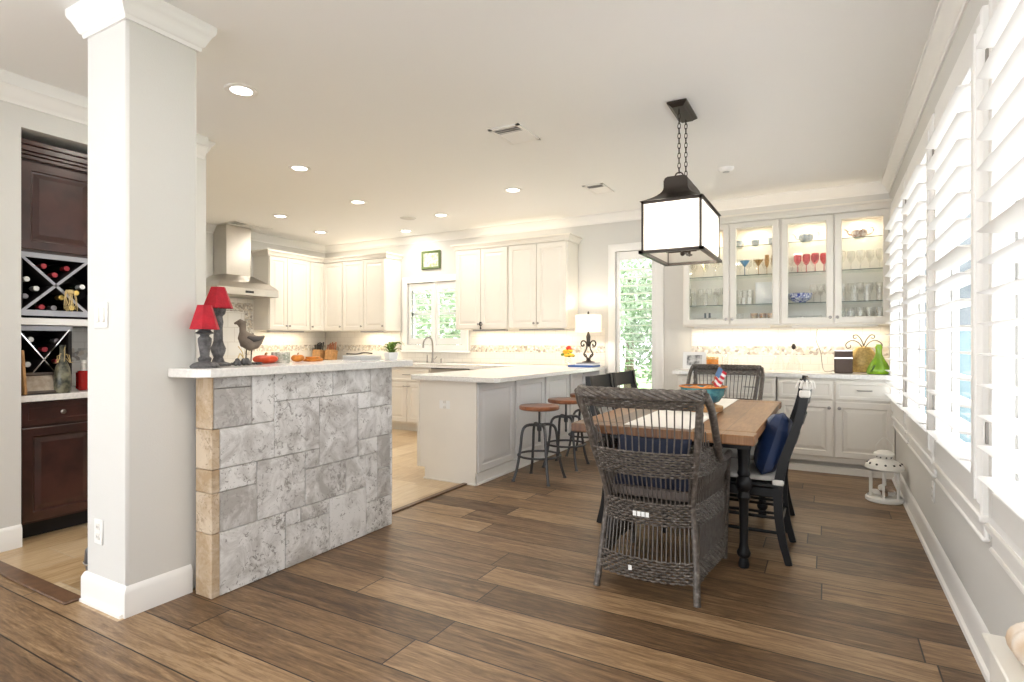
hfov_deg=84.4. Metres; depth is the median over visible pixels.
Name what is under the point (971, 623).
baseboard
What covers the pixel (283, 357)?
candle jar
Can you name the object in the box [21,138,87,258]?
wall cabinet
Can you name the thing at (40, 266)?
wine bottle
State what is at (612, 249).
window
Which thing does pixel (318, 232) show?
recessed light
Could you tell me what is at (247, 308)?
backsplash
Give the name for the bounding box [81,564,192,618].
baseboard
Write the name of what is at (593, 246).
wall
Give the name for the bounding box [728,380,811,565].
dining chair
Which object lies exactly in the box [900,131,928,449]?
plantation shutter
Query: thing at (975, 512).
window
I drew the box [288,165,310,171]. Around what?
recessed light
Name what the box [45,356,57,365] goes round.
wine bottle
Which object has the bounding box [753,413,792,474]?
throw pillow
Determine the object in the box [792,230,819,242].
teapot
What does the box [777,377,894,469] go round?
base cabinet
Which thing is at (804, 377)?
dining chair
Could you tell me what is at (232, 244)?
range hood
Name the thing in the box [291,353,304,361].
pumpkin
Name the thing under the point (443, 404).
wall outlet
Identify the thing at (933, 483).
wall outlet
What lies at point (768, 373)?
countertop
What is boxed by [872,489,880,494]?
seashell
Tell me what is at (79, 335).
backsplash
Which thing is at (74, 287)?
wine bottle
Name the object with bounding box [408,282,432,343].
plantation shutter
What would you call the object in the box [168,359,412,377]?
countertop
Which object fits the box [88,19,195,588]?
wall column
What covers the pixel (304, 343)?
backsplash
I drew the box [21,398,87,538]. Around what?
base cabinet
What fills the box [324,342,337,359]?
knife block
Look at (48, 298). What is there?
wine bottle
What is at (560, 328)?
light
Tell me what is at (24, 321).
shelf
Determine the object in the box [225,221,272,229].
ceiling vent
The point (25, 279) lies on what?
wine bottle
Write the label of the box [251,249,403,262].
crown molding
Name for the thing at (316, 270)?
upper cabinet
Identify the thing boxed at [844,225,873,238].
teapot
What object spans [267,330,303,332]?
light
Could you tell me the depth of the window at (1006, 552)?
1.90 m
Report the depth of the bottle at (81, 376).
3.72 m
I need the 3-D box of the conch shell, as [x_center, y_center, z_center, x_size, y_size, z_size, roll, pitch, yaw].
[1.241,0.730,1.323,0.110,0.094,0.280,0,0,29]
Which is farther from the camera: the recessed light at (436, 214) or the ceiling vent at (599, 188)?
the recessed light at (436, 214)
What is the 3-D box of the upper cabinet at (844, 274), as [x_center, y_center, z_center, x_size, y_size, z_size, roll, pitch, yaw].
[3.130,-0.684,5.498,0.925,1.082,0.377,0,0,29]
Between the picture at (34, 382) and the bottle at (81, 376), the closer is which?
the picture at (34, 382)
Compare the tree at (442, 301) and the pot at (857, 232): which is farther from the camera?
the tree at (442, 301)
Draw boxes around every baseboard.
[0,524,21,552]
[81,564,192,618]
[892,473,989,681]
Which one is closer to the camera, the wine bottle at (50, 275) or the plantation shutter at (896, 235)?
the wine bottle at (50, 275)
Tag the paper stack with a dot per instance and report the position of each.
(352, 356)
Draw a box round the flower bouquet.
[561,346,574,356]
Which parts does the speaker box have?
cord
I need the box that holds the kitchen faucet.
[422,336,441,362]
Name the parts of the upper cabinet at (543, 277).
door, door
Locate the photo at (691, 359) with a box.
[687,355,701,364]
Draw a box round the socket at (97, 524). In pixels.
[96,523,99,539]
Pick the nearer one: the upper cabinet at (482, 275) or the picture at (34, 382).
the picture at (34, 382)
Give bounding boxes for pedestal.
[982,633,1023,681]
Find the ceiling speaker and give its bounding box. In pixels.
[400,216,415,219]
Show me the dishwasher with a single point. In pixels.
(433, 370)
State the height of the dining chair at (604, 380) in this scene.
0.976 m
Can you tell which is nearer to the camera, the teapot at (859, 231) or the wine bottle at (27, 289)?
the wine bottle at (27, 289)
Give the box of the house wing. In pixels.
[925,189,970,445]
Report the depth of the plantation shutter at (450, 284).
8.01 m
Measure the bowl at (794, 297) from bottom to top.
0.095 m
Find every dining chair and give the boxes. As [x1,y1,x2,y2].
[585,373,680,532]
[612,370,693,466]
[722,375,808,532]
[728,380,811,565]
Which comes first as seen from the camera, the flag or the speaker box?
the flag
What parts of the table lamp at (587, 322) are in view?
lamp shade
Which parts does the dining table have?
leg, leg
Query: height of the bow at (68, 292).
0.143 m
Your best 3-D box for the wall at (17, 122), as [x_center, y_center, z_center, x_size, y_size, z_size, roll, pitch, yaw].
[-3.197,-0.170,3.515,0.750,2.740,2.220,0,0,29]
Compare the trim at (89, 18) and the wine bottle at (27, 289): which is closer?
the trim at (89, 18)
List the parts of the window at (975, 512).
sash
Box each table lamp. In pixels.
[189,305,219,367]
[204,287,232,365]
[575,311,600,362]
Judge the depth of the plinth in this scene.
5.13 m
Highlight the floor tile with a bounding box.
[0,429,458,621]
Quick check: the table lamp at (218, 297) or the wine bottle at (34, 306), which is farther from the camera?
the wine bottle at (34, 306)
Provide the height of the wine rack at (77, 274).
0.382 m
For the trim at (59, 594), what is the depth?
2.80 m
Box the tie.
[772,479,783,485]
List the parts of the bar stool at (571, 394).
leg, leg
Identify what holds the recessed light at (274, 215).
in the ceiling
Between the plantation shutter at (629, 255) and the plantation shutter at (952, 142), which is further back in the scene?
the plantation shutter at (629, 255)
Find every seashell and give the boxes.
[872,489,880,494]
[885,485,893,491]
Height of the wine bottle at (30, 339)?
0.068 m
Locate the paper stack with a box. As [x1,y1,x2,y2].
[342,352,381,360]
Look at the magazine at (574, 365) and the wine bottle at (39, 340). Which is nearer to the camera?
the wine bottle at (39, 340)
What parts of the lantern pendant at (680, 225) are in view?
chain, frame, glass, chain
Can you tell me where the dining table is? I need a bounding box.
[571,399,781,568]
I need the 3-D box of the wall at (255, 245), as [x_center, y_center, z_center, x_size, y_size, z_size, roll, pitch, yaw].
[-4.041,-0.170,7.479,0.150,2.740,4.120,0,0,29]
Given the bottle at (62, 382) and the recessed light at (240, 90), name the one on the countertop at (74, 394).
the bottle at (62, 382)
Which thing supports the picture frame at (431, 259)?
attached to the wall at (593, 246)
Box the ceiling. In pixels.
[0,0,939,245]
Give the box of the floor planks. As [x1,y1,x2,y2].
[0,440,985,681]
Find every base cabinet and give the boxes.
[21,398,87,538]
[391,367,430,430]
[417,370,604,485]
[678,374,776,451]
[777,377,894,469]
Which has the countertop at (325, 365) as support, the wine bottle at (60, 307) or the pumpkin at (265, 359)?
the pumpkin at (265, 359)
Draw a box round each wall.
[0,100,205,528]
[195,367,391,598]
[206,232,325,331]
[326,193,888,415]
[889,0,1023,636]
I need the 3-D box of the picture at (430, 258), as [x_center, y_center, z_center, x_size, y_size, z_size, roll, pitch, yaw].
[-1.161,-1.177,8.105,0.270,0.205,0.010,0,0,29]
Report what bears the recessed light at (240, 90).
in the ceiling
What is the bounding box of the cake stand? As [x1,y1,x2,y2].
[697,313,716,318]
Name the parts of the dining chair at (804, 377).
leg, leg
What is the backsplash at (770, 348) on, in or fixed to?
attached to the wall at (593, 246)
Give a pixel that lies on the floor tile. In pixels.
(56, 557)
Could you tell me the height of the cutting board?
0.270 m
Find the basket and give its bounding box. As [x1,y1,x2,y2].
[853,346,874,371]
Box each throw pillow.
[613,434,691,491]
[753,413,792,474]
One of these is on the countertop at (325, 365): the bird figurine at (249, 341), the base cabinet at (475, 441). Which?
the bird figurine at (249, 341)
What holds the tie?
on the dining chair at (762, 485)
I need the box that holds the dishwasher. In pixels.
[431,368,469,372]
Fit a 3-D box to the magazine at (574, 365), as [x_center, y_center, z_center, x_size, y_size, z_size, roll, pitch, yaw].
[0.843,0.279,6.607,0.310,0.022,0.240,0,0,29]
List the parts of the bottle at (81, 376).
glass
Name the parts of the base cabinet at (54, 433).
drawer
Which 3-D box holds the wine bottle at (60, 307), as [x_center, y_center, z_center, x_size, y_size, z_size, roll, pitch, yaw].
[-2.953,-0.217,3.692,0.314,0.060,0.058,0,0,29]
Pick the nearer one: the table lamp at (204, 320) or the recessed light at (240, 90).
the table lamp at (204, 320)
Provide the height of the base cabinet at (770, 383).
0.865 m
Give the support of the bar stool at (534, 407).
on the floor planks
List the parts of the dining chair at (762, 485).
seat, leg, leg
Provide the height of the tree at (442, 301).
3.414 m
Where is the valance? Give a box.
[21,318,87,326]
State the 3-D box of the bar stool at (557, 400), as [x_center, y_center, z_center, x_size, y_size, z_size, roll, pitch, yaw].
[0.523,0.875,5.480,0.390,0.650,0.390,0,0,30]
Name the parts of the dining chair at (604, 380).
leg, leg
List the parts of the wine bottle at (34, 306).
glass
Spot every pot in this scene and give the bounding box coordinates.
[799,232,813,242]
[851,228,867,238]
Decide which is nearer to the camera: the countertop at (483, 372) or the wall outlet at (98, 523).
the wall outlet at (98, 523)
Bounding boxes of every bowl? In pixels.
[679,384,727,412]
[788,293,812,302]
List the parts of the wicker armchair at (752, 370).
arm, leg, rail, leg, arm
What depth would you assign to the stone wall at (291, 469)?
2.98 m
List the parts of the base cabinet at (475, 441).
panel, panel, panel, panel, panel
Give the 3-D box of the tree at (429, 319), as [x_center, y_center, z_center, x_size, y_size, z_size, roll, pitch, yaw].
[-3.003,-0.654,14.299,3.104,4.217,2.950,0,0,-12]
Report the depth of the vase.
5.09 m
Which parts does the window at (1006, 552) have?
sash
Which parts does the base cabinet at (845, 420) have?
drawer, door, drawer, door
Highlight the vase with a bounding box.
[866,344,889,374]
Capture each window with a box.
[399,274,469,352]
[608,242,663,407]
[890,171,908,443]
[906,113,936,477]
[933,4,989,542]
[985,170,1023,594]
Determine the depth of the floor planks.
2.49 m
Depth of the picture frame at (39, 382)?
3.46 m
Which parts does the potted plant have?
pot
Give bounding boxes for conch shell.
[1005,622,1023,664]
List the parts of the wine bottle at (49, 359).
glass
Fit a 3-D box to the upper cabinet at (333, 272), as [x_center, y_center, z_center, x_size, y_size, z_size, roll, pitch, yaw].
[-2.651,-0.688,8.726,0.403,1.045,0.377,0,0,29]
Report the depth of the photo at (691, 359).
5.98 m
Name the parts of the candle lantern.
handle, frame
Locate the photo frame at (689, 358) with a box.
[683,352,706,368]
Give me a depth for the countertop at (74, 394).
3.49 m
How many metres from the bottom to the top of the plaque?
0.235 m
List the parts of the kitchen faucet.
spout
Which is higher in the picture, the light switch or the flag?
the light switch
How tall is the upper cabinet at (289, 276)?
1.045 m
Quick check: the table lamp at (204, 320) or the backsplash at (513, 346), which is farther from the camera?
the backsplash at (513, 346)
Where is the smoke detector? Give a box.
[718,166,733,172]
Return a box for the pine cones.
[233,358,251,365]
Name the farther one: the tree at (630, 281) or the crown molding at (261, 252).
the tree at (630, 281)
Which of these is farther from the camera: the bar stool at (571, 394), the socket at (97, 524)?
the bar stool at (571, 394)
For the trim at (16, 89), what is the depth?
4.27 m
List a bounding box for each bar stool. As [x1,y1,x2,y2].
[511,403,566,486]
[542,397,589,470]
[565,393,599,456]
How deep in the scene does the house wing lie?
6.48 m
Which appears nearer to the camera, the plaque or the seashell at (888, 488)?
the seashell at (888, 488)
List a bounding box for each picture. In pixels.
[26,375,53,390]
[424,252,437,266]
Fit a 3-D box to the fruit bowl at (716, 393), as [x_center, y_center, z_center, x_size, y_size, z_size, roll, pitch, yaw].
[1.211,0.354,3.584,0.296,0.157,0.296,0,0,29]
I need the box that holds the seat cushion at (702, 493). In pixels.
[612,469,710,501]
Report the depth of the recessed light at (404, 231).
7.84 m
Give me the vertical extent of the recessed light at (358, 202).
0.008 m
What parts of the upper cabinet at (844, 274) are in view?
door, door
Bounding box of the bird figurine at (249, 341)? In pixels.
[231,319,264,364]
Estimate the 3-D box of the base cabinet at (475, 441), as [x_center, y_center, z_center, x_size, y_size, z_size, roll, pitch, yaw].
[0.142,0.767,5.915,0.840,0.865,2.534,0,0,29]
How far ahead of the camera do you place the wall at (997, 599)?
2.55 m
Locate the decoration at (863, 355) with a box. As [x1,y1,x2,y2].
[845,334,882,371]
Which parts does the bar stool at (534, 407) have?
leg, leg, seat, leg, leg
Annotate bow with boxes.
[64,290,77,311]
[795,380,814,397]
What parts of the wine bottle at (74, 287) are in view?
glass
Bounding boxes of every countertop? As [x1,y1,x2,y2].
[21,386,87,402]
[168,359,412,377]
[407,362,606,382]
[672,368,895,379]
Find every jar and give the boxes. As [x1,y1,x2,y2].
[271,352,289,362]
[706,356,718,363]
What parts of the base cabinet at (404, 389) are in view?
door, drawer, door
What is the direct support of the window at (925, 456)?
in the wall at (997, 599)
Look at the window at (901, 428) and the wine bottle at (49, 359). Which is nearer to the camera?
the wine bottle at (49, 359)
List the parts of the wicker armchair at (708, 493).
leg, arm, rail, seat, leg, arm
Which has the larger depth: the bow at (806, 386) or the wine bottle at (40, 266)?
the wine bottle at (40, 266)
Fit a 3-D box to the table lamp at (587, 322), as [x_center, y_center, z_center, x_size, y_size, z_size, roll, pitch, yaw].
[0.892,-0.062,6.603,0.300,0.600,0.300,0,0,29]
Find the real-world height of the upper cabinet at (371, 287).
1.045 m
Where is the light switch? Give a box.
[94,302,107,327]
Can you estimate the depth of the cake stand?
6.06 m
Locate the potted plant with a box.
[380,342,404,359]
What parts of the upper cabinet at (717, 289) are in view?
door, door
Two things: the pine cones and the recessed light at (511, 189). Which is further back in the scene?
the recessed light at (511, 189)
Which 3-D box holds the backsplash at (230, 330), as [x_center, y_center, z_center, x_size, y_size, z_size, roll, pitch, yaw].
[-3.877,-0.180,7.588,0.006,0.720,0.870,0,0,29]
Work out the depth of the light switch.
2.56 m
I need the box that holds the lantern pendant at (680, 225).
[638,98,721,265]
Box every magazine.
[568,364,599,366]
[576,362,599,363]
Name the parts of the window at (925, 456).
sash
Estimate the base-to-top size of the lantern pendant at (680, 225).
0.987 m
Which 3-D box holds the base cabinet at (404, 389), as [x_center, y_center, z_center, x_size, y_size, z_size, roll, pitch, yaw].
[-1.275,0.767,7.809,0.760,0.865,0.628,0,0,29]
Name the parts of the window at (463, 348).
sash, sill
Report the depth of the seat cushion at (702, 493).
2.77 m
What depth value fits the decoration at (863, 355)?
5.36 m
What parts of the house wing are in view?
pane, pane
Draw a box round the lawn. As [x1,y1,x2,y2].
[621,368,651,388]
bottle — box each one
[23,276,29,281]
[23,285,38,293]
[24,335,33,341]
[27,304,44,309]
[30,336,57,344]
[32,344,47,352]
[33,263,46,268]
[36,294,63,303]
[36,304,56,310]
[40,265,69,273]
[43,272,57,277]
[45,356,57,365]
[48,304,74,310]
[53,345,72,392]
[59,284,84,290]
[76,360,87,389]
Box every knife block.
[312,342,324,359]
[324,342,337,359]
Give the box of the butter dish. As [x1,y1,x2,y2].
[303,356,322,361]
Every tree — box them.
[415,288,459,344]
[415,290,452,344]
[621,259,651,387]
[621,260,651,385]
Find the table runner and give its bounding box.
[624,398,738,429]
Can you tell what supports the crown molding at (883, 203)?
on the upper cabinet at (717, 289)
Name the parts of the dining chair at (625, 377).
leg, leg, seat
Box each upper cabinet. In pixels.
[253,255,308,330]
[309,261,323,330]
[324,262,349,331]
[343,258,400,330]
[456,246,510,329]
[509,240,577,328]
[683,219,780,328]
[780,208,889,327]
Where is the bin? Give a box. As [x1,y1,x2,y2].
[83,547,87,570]
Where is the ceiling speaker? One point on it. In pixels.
(403, 217)
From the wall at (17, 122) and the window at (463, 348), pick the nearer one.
the wall at (17, 122)
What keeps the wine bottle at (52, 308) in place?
in the wine rack at (77, 274)
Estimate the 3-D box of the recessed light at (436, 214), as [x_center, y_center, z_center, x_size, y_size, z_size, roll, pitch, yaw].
[-0.860,-1.536,6.848,0.190,0.008,0.190,0,0,29]
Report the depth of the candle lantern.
4.21 m
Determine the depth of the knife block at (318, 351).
8.81 m
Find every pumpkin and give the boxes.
[253,352,277,363]
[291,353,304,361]
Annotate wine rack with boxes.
[21,251,87,318]
[21,325,71,390]
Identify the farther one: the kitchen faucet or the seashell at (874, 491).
the kitchen faucet
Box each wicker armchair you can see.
[574,385,732,607]
[686,364,764,495]
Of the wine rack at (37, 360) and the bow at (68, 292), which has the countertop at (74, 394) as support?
the wine rack at (37, 360)
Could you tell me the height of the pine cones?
0.040 m
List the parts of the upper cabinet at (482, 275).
door, door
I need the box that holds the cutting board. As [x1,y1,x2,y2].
[21,350,26,395]
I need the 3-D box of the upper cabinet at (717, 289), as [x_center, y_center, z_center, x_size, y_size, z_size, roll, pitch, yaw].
[2.314,-0.684,5.954,0.945,1.082,0.377,0,0,29]
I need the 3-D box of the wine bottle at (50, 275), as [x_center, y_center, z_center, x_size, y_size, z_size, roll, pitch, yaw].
[-2.997,-0.419,3.612,0.314,0.060,0.058,0,0,29]
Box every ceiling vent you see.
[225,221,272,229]
[488,123,539,144]
[582,183,613,193]
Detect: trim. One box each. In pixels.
[0,0,968,252]
[0,483,466,604]
[65,0,216,53]
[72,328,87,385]
[79,597,122,618]
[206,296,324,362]
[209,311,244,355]
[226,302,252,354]
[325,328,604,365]
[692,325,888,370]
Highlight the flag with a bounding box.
[711,365,726,386]
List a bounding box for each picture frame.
[26,372,56,394]
[421,250,440,269]
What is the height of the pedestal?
0.420 m
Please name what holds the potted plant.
on the countertop at (325, 365)
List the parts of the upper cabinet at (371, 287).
door, door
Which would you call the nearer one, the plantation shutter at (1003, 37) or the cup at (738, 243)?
the plantation shutter at (1003, 37)
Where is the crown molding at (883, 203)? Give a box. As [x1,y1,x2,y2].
[720,198,892,223]
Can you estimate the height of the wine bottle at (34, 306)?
0.060 m
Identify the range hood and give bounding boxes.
[206,224,278,298]
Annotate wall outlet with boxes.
[94,518,102,544]
[439,400,449,408]
[932,481,934,503]
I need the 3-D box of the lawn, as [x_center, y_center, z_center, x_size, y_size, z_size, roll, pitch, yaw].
[3.027,1.450,7.472,42.000,0.100,44.000,0,0,29]
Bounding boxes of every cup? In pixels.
[736,240,742,247]
[751,240,759,246]
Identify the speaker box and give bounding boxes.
[816,329,852,372]
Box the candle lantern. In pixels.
[864,438,904,504]
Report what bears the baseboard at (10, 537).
attached to the wall at (17, 122)
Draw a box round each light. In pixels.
[224,83,257,97]
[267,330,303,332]
[272,214,288,217]
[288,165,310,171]
[313,231,327,233]
[349,200,366,204]
[399,230,412,232]
[433,213,448,216]
[473,329,507,330]
[504,187,521,192]
[519,328,564,330]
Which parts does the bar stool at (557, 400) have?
leg, leg, seat, leg, leg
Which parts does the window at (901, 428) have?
sash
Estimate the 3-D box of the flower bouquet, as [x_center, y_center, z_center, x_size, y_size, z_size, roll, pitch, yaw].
[0.665,0.168,6.775,0.167,0.244,0.152,0,0,29]
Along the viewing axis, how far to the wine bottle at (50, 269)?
3.63 m
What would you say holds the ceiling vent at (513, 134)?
in the ceiling
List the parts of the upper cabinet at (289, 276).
door, door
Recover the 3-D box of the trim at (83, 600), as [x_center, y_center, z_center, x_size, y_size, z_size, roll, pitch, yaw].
[-1.843,1.192,2.541,0.347,0.016,0.030,0,0,29]
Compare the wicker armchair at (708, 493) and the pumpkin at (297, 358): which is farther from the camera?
the pumpkin at (297, 358)
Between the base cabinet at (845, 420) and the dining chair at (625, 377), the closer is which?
the dining chair at (625, 377)
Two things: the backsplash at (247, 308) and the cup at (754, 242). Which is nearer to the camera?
the cup at (754, 242)
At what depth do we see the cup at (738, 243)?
5.87 m
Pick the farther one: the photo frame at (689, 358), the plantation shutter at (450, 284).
the plantation shutter at (450, 284)
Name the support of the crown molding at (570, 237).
on the upper cabinet at (482, 275)
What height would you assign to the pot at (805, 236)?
0.098 m
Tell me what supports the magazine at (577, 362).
on the magazine
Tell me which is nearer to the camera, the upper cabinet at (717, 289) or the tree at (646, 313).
the upper cabinet at (717, 289)
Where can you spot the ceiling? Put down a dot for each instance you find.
(391, 106)
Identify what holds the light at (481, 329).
attached to the upper cabinet at (482, 275)
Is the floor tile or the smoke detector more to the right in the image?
the smoke detector
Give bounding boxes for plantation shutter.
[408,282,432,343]
[436,281,461,344]
[616,250,654,388]
[884,182,904,423]
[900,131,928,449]
[925,34,975,498]
[976,0,1023,551]
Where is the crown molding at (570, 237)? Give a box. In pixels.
[450,233,581,250]
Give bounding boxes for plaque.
[755,282,771,304]
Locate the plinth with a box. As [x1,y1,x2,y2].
[788,463,893,478]
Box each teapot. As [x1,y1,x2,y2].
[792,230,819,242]
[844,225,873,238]
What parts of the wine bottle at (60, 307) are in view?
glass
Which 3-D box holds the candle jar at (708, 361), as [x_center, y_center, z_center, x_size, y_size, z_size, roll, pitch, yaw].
[2.096,0.221,5.908,0.124,0.140,0.123,0,0,29]
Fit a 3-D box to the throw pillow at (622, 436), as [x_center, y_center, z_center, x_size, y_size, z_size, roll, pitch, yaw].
[0.697,0.600,2.818,0.380,0.252,0.133,0,0,29]
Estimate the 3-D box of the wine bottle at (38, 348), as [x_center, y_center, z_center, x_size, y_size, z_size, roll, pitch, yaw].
[-3.063,0.047,3.617,0.314,0.068,0.066,0,0,29]
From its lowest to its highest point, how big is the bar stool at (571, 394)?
0.650 m
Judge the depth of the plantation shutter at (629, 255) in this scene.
6.67 m
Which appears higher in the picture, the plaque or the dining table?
the plaque
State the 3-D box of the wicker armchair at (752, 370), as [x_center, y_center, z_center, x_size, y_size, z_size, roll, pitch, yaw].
[1.773,0.704,4.807,0.652,0.999,0.900,0,0,28]
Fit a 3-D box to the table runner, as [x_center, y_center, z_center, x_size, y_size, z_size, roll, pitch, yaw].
[1.160,0.435,3.647,0.350,0.003,1.700,0,0,29]
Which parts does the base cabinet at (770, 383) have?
drawer, drawer, door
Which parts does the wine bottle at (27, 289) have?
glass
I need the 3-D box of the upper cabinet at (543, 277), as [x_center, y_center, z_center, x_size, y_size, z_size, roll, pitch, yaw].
[0.376,-0.688,7.036,0.805,1.045,0.377,0,0,29]
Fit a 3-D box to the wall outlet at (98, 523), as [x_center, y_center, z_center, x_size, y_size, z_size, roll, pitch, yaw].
[-1.888,0.865,2.578,0.072,0.115,0.010,0,0,29]

